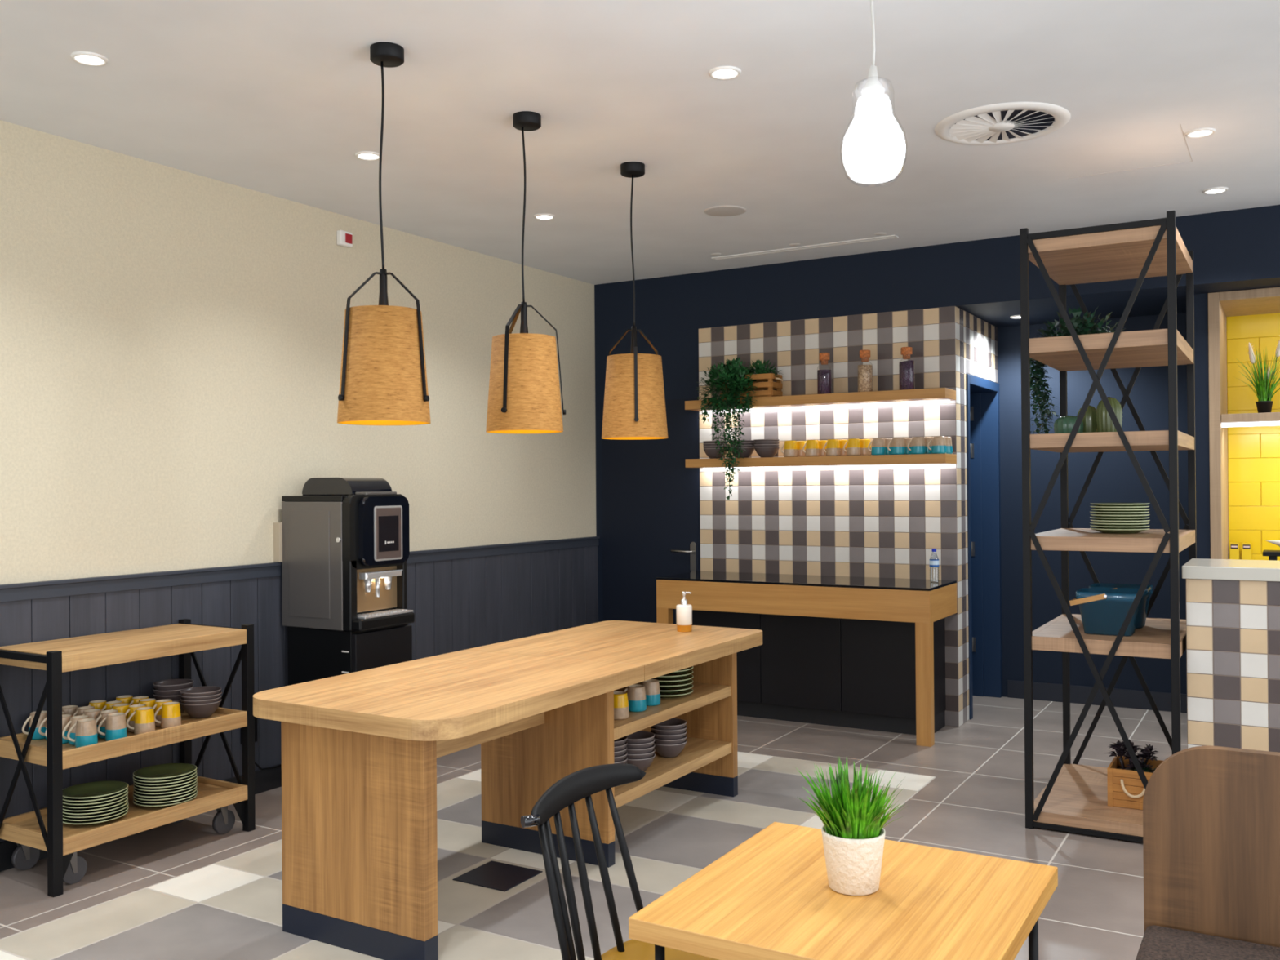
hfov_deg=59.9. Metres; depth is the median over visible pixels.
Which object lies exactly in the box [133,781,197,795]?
plate
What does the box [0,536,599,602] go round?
trim
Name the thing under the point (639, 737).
bowl
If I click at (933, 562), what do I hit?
water bottle
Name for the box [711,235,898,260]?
ceiling vent
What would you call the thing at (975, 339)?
wall panel
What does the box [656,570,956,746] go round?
counter
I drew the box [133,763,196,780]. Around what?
plate
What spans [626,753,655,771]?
bowl
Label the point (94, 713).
mug
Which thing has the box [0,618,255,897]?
trolley
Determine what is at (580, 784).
spindle chair
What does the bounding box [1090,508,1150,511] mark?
plate
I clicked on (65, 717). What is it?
mug
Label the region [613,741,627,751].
bowl
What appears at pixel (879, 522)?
wall panel
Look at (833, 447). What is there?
mug
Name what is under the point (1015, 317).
recessed light
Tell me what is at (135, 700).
mug
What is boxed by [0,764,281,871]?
baseboard
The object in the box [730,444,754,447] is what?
bowl
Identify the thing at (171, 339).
wall
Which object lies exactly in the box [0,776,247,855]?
shelf
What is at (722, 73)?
recessed light
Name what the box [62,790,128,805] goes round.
plate
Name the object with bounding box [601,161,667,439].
pendant lamp
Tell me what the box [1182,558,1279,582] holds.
countertop
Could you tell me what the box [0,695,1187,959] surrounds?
floor
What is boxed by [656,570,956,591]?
countertop
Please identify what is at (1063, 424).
cactus
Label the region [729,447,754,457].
bowl
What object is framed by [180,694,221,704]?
bowl
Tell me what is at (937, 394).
wall shelf
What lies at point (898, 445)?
mug
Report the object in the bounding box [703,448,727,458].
bowl
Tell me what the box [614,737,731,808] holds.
shelf
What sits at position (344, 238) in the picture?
button
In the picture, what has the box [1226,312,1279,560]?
wall
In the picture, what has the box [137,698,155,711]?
mug
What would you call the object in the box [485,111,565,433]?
pendant lamp
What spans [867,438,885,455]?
mug
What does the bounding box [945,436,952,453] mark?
mug
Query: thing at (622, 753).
bowl
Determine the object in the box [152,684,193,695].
bowl
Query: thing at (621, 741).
bowl
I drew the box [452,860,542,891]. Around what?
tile
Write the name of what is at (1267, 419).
niche shelf
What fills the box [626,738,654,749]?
bowl
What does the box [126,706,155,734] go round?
mug
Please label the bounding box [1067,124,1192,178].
trim
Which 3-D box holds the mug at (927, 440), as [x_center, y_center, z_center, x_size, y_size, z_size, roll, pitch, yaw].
[1.762,-0.208,6.832,0.088,0.105,0.109,0,0,-38]
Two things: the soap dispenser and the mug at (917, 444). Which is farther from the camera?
the mug at (917, 444)
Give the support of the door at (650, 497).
in the wall at (670, 311)
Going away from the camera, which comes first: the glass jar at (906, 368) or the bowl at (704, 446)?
the glass jar at (906, 368)
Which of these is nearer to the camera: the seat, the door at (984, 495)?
the seat
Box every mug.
[22,711,46,739]
[38,711,65,739]
[44,714,71,743]
[62,705,78,715]
[62,715,88,745]
[66,718,97,747]
[71,706,94,716]
[82,708,101,735]
[88,699,106,709]
[95,709,118,738]
[97,712,127,741]
[101,700,123,711]
[111,703,129,730]
[115,695,133,703]
[124,704,146,732]
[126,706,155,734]
[128,695,149,705]
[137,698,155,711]
[152,698,172,726]
[154,702,181,728]
[613,691,629,719]
[622,684,646,711]
[641,679,660,706]
[781,440,797,457]
[795,440,806,457]
[802,440,819,456]
[817,440,826,456]
[822,439,839,456]
[839,440,847,455]
[843,438,861,455]
[859,439,871,455]
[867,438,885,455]
[884,438,892,454]
[887,437,905,454]
[904,437,911,454]
[906,436,925,454]
[924,437,932,453]
[927,435,946,453]
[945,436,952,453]
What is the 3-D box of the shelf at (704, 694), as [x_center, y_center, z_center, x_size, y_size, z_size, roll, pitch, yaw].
[-0.026,1.013,4.977,0.441,0.047,1.075,-1,0,31]
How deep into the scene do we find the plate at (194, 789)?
4.60 m
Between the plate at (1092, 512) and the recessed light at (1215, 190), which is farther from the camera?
the recessed light at (1215, 190)
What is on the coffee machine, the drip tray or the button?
the drip tray
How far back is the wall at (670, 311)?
7.58 m
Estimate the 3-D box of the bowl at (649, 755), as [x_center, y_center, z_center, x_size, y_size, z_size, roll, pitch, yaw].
[-0.018,1.202,4.807,0.167,0.069,0.167,0,0,0]
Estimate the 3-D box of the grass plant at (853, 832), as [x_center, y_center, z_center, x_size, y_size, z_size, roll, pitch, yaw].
[0.390,0.640,2.066,0.198,0.229,0.192,-1,0,31]
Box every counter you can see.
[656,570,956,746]
[1182,558,1279,752]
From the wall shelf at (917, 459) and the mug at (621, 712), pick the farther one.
the wall shelf at (917, 459)
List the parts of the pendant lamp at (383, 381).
screw knob, cord, lamp shade, screw knob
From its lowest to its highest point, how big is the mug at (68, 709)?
0.103 m
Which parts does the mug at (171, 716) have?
handle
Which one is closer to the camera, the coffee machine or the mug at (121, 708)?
the mug at (121, 708)
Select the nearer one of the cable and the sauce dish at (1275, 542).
the cable
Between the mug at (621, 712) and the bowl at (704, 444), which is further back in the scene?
the bowl at (704, 444)
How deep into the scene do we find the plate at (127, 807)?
4.37 m
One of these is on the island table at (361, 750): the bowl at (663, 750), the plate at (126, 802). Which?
the bowl at (663, 750)
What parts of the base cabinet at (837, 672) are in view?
door, door, door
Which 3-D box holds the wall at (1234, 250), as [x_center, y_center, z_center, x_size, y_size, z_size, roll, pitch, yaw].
[4.561,-1.337,5.974,5.396,0.488,1.213,-1,0,31]
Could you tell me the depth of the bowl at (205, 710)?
4.79 m
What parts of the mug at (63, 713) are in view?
handle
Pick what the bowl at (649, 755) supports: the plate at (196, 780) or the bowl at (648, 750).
the bowl at (648, 750)
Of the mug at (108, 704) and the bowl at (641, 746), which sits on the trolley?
the mug at (108, 704)
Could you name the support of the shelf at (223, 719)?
on the trolley
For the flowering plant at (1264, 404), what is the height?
0.458 m
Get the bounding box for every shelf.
[0,706,247,768]
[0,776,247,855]
[613,682,731,740]
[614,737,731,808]
[684,387,955,412]
[685,453,956,468]
[1019,210,1196,842]
[1221,412,1279,426]
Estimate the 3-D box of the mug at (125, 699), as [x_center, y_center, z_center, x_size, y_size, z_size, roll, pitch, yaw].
[-2.216,0.982,4.765,0.080,0.103,0.098,0,0,6]
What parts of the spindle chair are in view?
rail, crest rail, seat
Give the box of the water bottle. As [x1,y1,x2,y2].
[929,548,938,567]
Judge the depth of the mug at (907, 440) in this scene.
6.85 m
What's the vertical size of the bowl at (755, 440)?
0.069 m
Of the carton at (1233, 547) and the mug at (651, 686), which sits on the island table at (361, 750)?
the mug at (651, 686)
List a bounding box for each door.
[601,397,698,624]
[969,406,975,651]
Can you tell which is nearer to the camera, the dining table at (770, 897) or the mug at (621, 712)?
the dining table at (770, 897)
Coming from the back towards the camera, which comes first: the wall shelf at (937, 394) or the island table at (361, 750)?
the wall shelf at (937, 394)
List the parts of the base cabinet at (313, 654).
door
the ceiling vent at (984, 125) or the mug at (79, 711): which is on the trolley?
the mug at (79, 711)
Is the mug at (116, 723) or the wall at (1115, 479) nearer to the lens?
the mug at (116, 723)
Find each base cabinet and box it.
[287,623,412,685]
[692,609,945,734]
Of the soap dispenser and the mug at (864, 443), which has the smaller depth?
the soap dispenser
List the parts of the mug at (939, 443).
handle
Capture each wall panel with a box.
[698,306,959,727]
[955,306,997,726]
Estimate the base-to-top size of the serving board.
0.084 m
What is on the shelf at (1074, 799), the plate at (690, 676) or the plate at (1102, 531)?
the plate at (1102, 531)
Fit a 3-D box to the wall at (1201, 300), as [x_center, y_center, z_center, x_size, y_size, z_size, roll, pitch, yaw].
[3.448,0.210,6.772,0.089,2.582,0.770,-1,0,31]
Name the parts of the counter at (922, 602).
leg, leg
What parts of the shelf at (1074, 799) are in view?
post, post, cross rail, cross rail, post, post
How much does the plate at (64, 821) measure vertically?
0.022 m
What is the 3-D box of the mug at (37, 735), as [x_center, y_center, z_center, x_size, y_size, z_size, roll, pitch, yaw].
[-2.413,0.982,4.448,0.098,0.103,0.080,0,0,-22]
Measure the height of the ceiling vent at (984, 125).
0.018 m
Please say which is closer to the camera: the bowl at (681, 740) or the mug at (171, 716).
the mug at (171, 716)
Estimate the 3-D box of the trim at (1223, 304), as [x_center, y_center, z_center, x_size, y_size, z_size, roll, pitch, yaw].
[4.217,0.203,6.283,1.729,2.580,0.732,-1,0,31]
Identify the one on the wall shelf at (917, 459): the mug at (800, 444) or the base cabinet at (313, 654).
the mug at (800, 444)
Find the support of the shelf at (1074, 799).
on the floor
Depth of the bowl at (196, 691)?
4.87 m
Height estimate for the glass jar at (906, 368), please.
0.266 m
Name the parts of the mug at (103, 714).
handle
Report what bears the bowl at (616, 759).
on the bowl at (626, 757)
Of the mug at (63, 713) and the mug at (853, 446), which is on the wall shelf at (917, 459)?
the mug at (853, 446)
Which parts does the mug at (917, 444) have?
handle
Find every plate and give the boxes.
[62,780,128,799]
[62,787,128,803]
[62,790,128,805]
[62,794,128,808]
[62,796,128,812]
[62,800,128,815]
[62,802,128,818]
[62,806,128,822]
[62,809,128,825]
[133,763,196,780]
[133,769,196,783]
[133,772,196,786]
[133,775,197,789]
[133,777,197,792]
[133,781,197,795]
[133,784,196,798]
[133,787,196,801]
[133,790,197,804]
[133,794,197,807]
[640,679,693,688]
[640,684,693,693]
[651,674,693,684]
[653,669,693,679]
[660,688,693,697]
[667,666,693,674]
[1089,505,1149,509]
[1089,511,1149,515]
[1089,516,1149,520]
[1089,521,1149,526]
[1089,524,1149,528]
[1089,527,1149,533]
[1090,502,1149,506]
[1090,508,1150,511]
[1090,513,1150,517]
[1090,519,1150,523]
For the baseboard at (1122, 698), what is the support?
attached to the wall at (1115, 479)
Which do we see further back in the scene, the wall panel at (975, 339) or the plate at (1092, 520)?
the wall panel at (975, 339)
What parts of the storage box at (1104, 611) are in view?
handle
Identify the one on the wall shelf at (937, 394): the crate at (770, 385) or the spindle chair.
the crate at (770, 385)
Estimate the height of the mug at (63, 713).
0.103 m
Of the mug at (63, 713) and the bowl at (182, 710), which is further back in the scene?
the bowl at (182, 710)
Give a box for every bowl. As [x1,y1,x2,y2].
[152,679,193,690]
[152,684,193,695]
[152,693,181,700]
[153,697,184,713]
[180,686,221,697]
[180,690,222,700]
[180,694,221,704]
[180,698,221,718]
[613,736,627,746]
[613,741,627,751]
[613,746,626,757]
[613,751,627,762]
[613,755,627,764]
[626,730,654,744]
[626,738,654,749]
[626,743,655,754]
[626,748,655,759]
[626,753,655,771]
[650,724,687,735]
[650,729,686,740]
[651,718,686,730]
[653,734,687,744]
[653,739,687,757]
[702,440,726,443]
[702,443,728,445]
[702,445,727,448]
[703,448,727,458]
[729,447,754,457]
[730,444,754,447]
[732,440,754,442]
[732,442,754,444]
[753,439,779,442]
[753,444,779,447]
[754,441,779,444]
[754,446,779,457]
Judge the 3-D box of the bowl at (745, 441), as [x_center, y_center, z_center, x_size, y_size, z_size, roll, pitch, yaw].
[0.682,-0.229,7.383,0.167,0.069,0.167,0,0,-22]
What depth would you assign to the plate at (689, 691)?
5.07 m
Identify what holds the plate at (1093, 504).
on the plate at (1093, 506)
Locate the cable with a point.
(255, 717)
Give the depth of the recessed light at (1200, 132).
4.68 m
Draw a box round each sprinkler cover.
[711,253,721,255]
[789,243,799,245]
[874,232,886,235]
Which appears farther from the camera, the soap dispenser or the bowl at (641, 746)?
the soap dispenser
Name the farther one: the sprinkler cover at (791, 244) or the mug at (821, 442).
the mug at (821, 442)
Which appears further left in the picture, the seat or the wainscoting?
the wainscoting
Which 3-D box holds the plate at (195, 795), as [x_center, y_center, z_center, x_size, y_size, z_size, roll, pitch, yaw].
[-1.993,1.343,4.668,0.248,0.022,0.248,0,0,-36]
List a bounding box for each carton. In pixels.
[1229,542,1239,559]
[1241,542,1251,559]
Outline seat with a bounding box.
[1135,745,1279,959]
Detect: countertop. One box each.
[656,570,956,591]
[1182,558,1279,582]
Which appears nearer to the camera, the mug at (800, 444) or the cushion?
the cushion
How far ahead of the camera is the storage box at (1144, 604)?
5.04 m
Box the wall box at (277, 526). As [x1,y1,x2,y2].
[273,522,282,562]
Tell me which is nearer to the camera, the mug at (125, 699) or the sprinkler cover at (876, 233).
the mug at (125, 699)
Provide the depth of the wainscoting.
5.34 m
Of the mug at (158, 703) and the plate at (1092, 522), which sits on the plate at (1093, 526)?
the plate at (1092, 522)
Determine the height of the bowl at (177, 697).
0.069 m
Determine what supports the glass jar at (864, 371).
on the wall shelf at (937, 394)
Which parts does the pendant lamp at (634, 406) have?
cord, lamp shade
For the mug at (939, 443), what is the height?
0.105 m
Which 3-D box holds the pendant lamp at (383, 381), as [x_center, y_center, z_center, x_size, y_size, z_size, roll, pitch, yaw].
[-0.860,-0.819,3.721,0.314,1.257,0.312,-1,0,31]
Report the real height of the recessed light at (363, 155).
0.008 m
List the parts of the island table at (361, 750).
support panel, support panel, panel, support panel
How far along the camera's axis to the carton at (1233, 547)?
6.92 m
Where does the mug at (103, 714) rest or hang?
on the trolley
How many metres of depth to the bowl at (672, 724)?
5.04 m
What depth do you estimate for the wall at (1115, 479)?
7.50 m
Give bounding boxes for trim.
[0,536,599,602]
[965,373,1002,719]
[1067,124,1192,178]
[1208,287,1279,559]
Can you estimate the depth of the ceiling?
4.32 m
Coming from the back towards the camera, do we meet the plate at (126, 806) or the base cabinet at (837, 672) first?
the base cabinet at (837, 672)
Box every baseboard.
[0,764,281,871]
[1007,680,1186,713]
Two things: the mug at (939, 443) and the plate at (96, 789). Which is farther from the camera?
the mug at (939, 443)
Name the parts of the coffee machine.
panel, frame, lid, spout, door, screen panel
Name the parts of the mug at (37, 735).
handle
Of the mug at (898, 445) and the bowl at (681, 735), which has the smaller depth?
the bowl at (681, 735)
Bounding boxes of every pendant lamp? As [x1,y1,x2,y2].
[337,41,431,425]
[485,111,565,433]
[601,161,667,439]
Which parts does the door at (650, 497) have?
lever handle, handle plate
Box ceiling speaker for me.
[704,205,746,216]
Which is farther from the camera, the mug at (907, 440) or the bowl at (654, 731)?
the mug at (907, 440)
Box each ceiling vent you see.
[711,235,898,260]
[934,102,1071,145]
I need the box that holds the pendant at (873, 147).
[842,0,905,183]
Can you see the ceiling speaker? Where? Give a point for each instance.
(717, 211)
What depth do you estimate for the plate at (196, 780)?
4.60 m
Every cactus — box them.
[1053,404,1097,433]
[1095,396,1122,432]
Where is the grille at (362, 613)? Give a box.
[357,608,413,618]
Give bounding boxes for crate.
[720,373,782,399]
[1106,755,1163,809]
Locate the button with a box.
[336,230,352,247]
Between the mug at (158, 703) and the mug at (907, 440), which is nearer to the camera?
the mug at (158, 703)
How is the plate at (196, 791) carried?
on the plate at (195, 795)
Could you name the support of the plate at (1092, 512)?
on the plate at (1093, 514)
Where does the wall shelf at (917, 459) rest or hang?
attached to the wall at (670, 311)
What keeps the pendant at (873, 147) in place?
hanging from the ceiling
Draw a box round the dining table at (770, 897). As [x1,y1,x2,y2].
[628,822,1057,959]
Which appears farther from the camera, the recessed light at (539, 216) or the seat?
the recessed light at (539, 216)
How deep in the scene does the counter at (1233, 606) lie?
4.54 m
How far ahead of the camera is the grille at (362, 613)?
5.52 m
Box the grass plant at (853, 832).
[796,756,905,895]
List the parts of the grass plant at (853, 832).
pot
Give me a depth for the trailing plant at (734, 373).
7.26 m
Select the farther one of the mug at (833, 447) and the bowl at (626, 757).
the mug at (833, 447)
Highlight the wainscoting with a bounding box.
[0,546,598,842]
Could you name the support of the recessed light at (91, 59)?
in the ceiling
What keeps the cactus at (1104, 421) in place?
on the shelf at (1074, 799)
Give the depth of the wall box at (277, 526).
5.57 m
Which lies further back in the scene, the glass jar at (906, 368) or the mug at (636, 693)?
the glass jar at (906, 368)
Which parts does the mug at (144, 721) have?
handle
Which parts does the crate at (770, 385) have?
corner post, corner post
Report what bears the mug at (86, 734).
on the trolley
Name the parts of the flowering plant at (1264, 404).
pot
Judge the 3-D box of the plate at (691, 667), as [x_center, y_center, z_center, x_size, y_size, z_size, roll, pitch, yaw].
[0.121,0.870,5.108,0.248,0.022,0.248,0,0,-35]
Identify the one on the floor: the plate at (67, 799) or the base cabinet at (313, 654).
the base cabinet at (313, 654)
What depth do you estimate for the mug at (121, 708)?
4.57 m
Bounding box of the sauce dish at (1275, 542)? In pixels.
[1266,540,1279,546]
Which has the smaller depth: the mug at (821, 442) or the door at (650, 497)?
the mug at (821, 442)
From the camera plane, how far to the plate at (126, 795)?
4.37 m
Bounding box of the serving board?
[1262,550,1279,560]
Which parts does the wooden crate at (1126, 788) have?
panel, rope handle, panel, panel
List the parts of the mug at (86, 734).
handle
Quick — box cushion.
[1135,924,1279,959]
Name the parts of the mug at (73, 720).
handle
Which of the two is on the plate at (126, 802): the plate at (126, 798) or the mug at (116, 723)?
the plate at (126, 798)
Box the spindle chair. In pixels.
[520,764,719,959]
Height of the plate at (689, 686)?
0.022 m
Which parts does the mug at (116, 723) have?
handle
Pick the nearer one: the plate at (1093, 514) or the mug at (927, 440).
the plate at (1093, 514)
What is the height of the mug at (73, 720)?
0.103 m
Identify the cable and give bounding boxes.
[240,716,281,770]
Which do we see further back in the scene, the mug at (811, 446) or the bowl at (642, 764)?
the mug at (811, 446)
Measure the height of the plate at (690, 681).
0.022 m
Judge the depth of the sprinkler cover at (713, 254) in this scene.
7.09 m
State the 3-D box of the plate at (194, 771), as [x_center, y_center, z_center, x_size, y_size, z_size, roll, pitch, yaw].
[-1.994,1.243,4.667,0.248,0.022,0.248,-1,0,20]
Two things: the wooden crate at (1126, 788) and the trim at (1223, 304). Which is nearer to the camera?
the wooden crate at (1126, 788)
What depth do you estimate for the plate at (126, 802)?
4.37 m
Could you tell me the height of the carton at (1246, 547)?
0.108 m
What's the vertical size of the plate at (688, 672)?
0.022 m
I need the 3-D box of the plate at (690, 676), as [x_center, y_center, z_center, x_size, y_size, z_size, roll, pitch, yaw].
[0.122,0.913,5.109,0.248,0.022,0.248,0,0,-12]
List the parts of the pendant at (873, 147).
cord, light bulb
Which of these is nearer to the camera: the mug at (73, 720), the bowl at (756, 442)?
the mug at (73, 720)
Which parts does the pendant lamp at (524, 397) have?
screw knob, cord, lamp shade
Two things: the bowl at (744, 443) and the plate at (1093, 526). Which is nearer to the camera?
the plate at (1093, 526)
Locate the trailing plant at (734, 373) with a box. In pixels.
[695,356,781,500]
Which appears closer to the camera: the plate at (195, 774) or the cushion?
the cushion
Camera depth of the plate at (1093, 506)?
4.94 m
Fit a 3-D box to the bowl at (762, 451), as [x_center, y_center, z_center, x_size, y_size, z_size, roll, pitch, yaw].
[0.833,-0.181,7.296,0.167,0.069,0.167,0,0,-29]
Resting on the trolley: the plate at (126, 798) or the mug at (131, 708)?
the mug at (131, 708)
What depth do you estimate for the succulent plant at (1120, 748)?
4.92 m
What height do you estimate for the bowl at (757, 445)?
0.069 m
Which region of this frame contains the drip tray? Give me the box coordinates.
[352,612,414,631]
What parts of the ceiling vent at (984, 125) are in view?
blade, blade, blade, blade, blade, blade, blade, blade, blade, blade, blade, blade, blade, blade, blade, blade, blade, blade, blade, blade, blade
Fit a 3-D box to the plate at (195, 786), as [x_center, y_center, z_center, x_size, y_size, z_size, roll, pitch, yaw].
[-1.993,1.305,4.666,0.248,0.022,0.248,0,0,-19]
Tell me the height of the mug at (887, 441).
0.105 m
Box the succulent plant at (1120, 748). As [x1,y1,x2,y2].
[1104,738,1159,773]
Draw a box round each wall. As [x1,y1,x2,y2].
[0,120,595,584]
[594,242,954,622]
[954,204,1279,327]
[997,312,1188,697]
[1193,293,1210,559]
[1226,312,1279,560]
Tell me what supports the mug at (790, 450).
on the wall shelf at (917, 459)
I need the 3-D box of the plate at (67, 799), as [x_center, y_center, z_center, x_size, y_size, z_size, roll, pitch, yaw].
[-2.178,1.256,4.433,0.248,0.022,0.248,0,0,-21]
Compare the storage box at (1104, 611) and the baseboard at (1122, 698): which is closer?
the storage box at (1104, 611)
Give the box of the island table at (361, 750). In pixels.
[253,620,762,959]
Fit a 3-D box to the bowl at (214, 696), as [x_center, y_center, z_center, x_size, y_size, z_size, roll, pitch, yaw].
[-1.910,0.964,4.840,0.167,0.069,0.167,-1,0,17]
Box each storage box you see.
[1069,587,1142,635]
[1088,582,1152,628]
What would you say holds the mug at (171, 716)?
on the trolley
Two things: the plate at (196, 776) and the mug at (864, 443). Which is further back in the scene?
the mug at (864, 443)
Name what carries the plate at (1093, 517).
on the plate at (1092, 520)
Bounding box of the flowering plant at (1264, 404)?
[1235,340,1279,413]
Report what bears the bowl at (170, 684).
on the bowl at (175, 692)
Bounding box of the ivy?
[1029,306,1126,434]
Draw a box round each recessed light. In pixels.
[70,51,108,66]
[355,151,379,160]
[533,213,555,220]
[708,66,741,79]
[1009,315,1020,319]
[1185,127,1215,137]
[1202,186,1228,194]
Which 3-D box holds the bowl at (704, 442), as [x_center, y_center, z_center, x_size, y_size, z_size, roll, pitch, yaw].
[0.508,-0.227,7.485,0.167,0.069,0.167,-1,0,36]
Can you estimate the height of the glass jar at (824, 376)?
0.266 m
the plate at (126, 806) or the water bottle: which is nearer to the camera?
the plate at (126, 806)
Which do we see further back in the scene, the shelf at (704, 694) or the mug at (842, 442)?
the mug at (842, 442)
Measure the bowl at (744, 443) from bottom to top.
0.069 m
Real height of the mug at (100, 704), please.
0.103 m
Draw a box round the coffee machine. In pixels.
[281,477,414,631]
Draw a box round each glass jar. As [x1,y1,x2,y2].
[817,352,831,394]
[857,350,872,391]
[899,346,914,390]
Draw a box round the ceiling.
[0,0,1279,284]
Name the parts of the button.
red panel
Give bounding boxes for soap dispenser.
[675,591,692,631]

